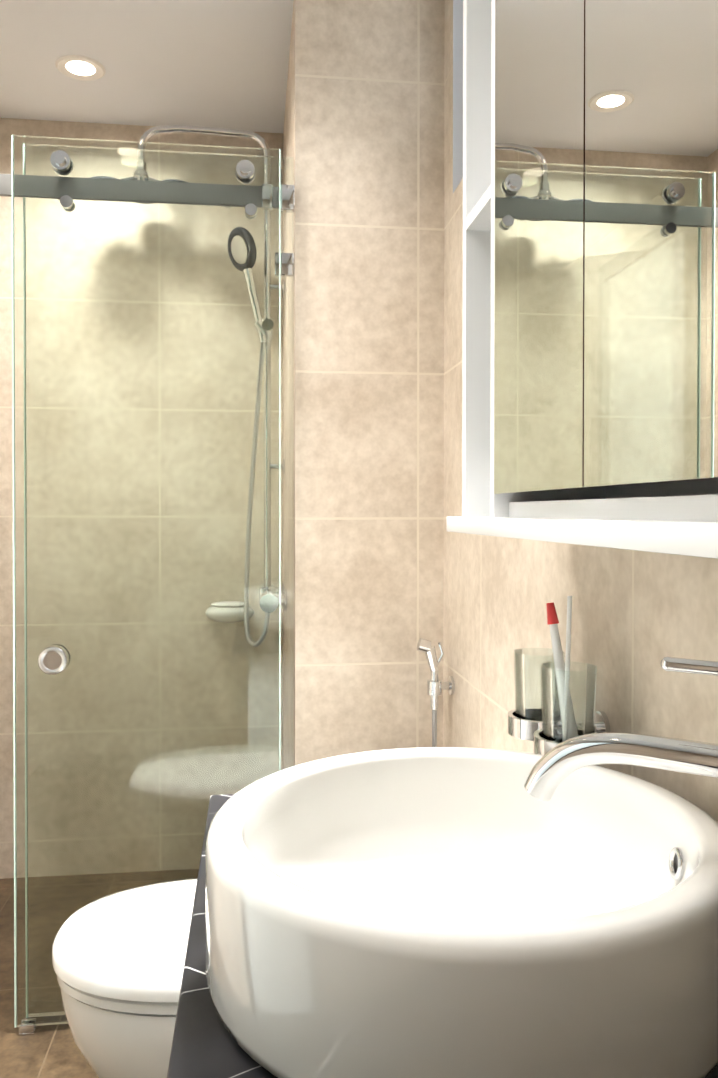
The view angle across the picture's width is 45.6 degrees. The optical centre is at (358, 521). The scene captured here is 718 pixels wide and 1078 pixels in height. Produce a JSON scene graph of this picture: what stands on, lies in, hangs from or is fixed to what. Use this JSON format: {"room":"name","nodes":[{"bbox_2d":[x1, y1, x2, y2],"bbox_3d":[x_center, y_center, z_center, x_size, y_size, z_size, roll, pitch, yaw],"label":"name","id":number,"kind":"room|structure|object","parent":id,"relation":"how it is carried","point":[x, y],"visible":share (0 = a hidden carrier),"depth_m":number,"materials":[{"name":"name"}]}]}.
{"room":"bathroom","nodes":[
{"label":"bathroom","id":0,"kind":"room"},
{"bbox_2d":[0,869,198,1077],"bbox_3d":[-0.401,1.151,1.190,1.670,0.100,3.250,0,1,-7],"label":"floor","id":1,"kind":"structure","parent":0,"point":[48,1051],"depth_m":2.08,"materials":[{"name":"tile"}]},
{"bbox_2d":[19,1018,36,1035],"bbox_3d":[-0.709,1.083,1.828,0.030,0.022,0.026,0,1,-7],"label":"floor guide","id":2,"kind":"object","parent":1,"relation":"on","point":[28,1027],"visible":1,"depth_m":1.82,"materials":[{"name":"silver metal"}]},
{"bbox_2d":[52,879,196,1077],"bbox_3d":[-0.130,0.778,1.467,0.756,0.641,0.386,0,1,-7],"label":"toilet","id":3,"kind":"object","parent":1,"relation":"on","point":[118,959],"visible":0.31,"depth_m":1.31,"materials":[{"name":"white ceramic"}]},
{"bbox_2d":[23,143,293,1021],"bbox_3d":[-0.437,0.139,1.891,0.584,1.910,0.024,0,1,-7],"label":"glass","id":4,"kind":"object","parent":1,"relation":"on","point":[287,264],"visible":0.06,"depth_m":1.88,"materials":[{"name":"green"}]},
{"bbox_2d":[0,118,282,878],"bbox_3d":[-0.759,-0.065,2.695,1.030,2.300,0.150,0,1,-7],"label":"wall","id":5,"kind":"structure","parent":0,"point":[9,127],"depth_m":2.63,"materials":[{"name":"tile"}]},
{"bbox_2d":[90,125,286,646],"bbox_3d":[-0.495,-0.402,2.430,0.569,1.504,0.374,0,1,-7],"label":"shower column","id":6,"kind":"structure","parent":5,"relation":"attached to","point":[147,135],"depth_m":2.48,"materials":[{"name":"silver metal"}]},
{"bbox_2d":[206,601,253,622],"bbox_3d":[-0.399,0.284,2.634,0.150,0.067,0.064,0,1,-7],"label":"soap dish","id":7,"kind":"object","parent":5,"relation":"attached to","point":[233,608],"depth_m":2.62,"materials":[{"name":"white ceramic"}]},
{"bbox_2d":[0,0,293,132],"bbox_3d":[-0.399,-1.248,1.165,1.670,0.100,3.250,0,1,-7],"label":"ceiling","id":8,"kind":"structure","parent":0,"point":[215,63],"depth_m":2.24,"materials":[{"name":"white paint"}]},
{"bbox_2d":[55,55,105,80],"bbox_3d":[-0.743,-1.207,2.277,0.128,0.005,0.128,0,1,-7],"label":"recessed light","id":9,"kind":"object","parent":8,"relation":"in","point":[79,67],"visible":1,"depth_m":2.27,"materials":[{"name":"white"}]},
{"bbox_2d":[283,0,444,768],"bbox_3d":[0.043,-0.061,2.404,0.490,2.300,0.925,0,1,-7],"label":"wall","id":10,"kind":"structure","parent":0,"point":[363,137],"depth_m":1.93,"materials":[{"name":"tile"}]},
{"bbox_2d":[443,0,717,821],"bbox_3d":[0.411,-0.044,0.812,0.150,2.300,2.325,0,1,-7],"label":"wall","id":11,"kind":"structure","parent":0,"point":[638,617],"depth_m":1.27,"materials":[{"name":"tile"}]},
{"bbox_2d":[417,638,454,746],"bbox_3d":[0.167,0.591,1.851,0.079,0.672,0.068,0,1,-7],"label":"bidet sprayer","id":12,"kind":"object","parent":11,"relation":"attached to","point":[436,686],"visible":0.46,"depth_m":1.85,"materials":[{"name":"silver metal"}]},
{"bbox_2d":[167,794,717,1077],"bbox_3d":[0.119,0.659,0.540,0.493,0.520,1.442,0,1,-7],"label":"countertop","id":13,"kind":"structure","parent":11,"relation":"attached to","point":[205,1044],"depth_m":0.67,"materials":[{"name":"black marble"}]},
{"bbox_2d":[206,747,717,1077],"bbox_3d":[0.094,0.329,0.769,0.458,0.132,0.458,0,1,-7],"label":"basin","id":14,"kind":"object","parent":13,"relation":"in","point":[438,912],"visible":0.98,"depth_m":0.61,"materials":[{"name":"white ceramic"}]},
{"bbox_2d":[524,657,717,800],"bbox_3d":[0.240,0.246,0.667,0.183,0.300,0.167,0,1,-7],"label":"faucet","id":15,"kind":"object","parent":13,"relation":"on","point":[552,769],"visible":1,"depth_m":0.67,"materials":[{"name":"silver metal"}]},
{"bbox_2d":[447,0,562,535],"bbox_3d":[0.241,-0.391,0.956,0.148,0.774,0.430,0,1,-7],"label":"upper cabinet","id":16,"kind":"object","parent":11,"relation":"attached to","point":[513,49],"depth_m":0.94,"materials":[{"name":"white"}]},
{"bbox_2d":[508,596,609,754],"bbox_3d":[0.252,0.184,1.054,0.105,0.192,0.184,0,1,-7],"label":"holder","id":17,"kind":"object","parent":11,"relation":"attached to","point":[547,727],"visible":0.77,"depth_m":1.01,"materials":[{"name":"silver metal"}]},
{"bbox_2d":[559,0,717,547],"bbox_3d":[0.326,-0.383,0.266,0.148,0.774,0.962,0,1,-7],"label":"mirror","id":18,"kind":"object","parent":11,"relation":"attached to","point":[590,290],"depth_m":0.63,"materials":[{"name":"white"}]},
{"bbox_3d":[-1.154,-0.048,1.084,0.150,2.300,3.250,0,1,-7],"label":"wall","id":19,"kind":"structure","parent":0,"visible":0},
{"bbox_2d":[0,174,294,212],"bbox_3d":[-0.653,-0.717,1.837,1.026,0.055,0.024,0,1,-7],"label":"shower rail","id":20,"kind":"object","parent":19,"relation":"attached to","point":[287,198],"visible":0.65,"depth_m":1.86,"materials":[{"name":"silver metal"}]},
{"bbox_2d":[11,135,280,1027],"bbox_3d":[-0.453,0.133,1.841,0.566,1.896,0.046,0,1,-7],"label":"shower door","id":21,"kind":"structure","parent":20,"relation":"hanging from","point":[54,659],"depth_m":1.84,"materials":[{"name":"clear glass"}]}
]}

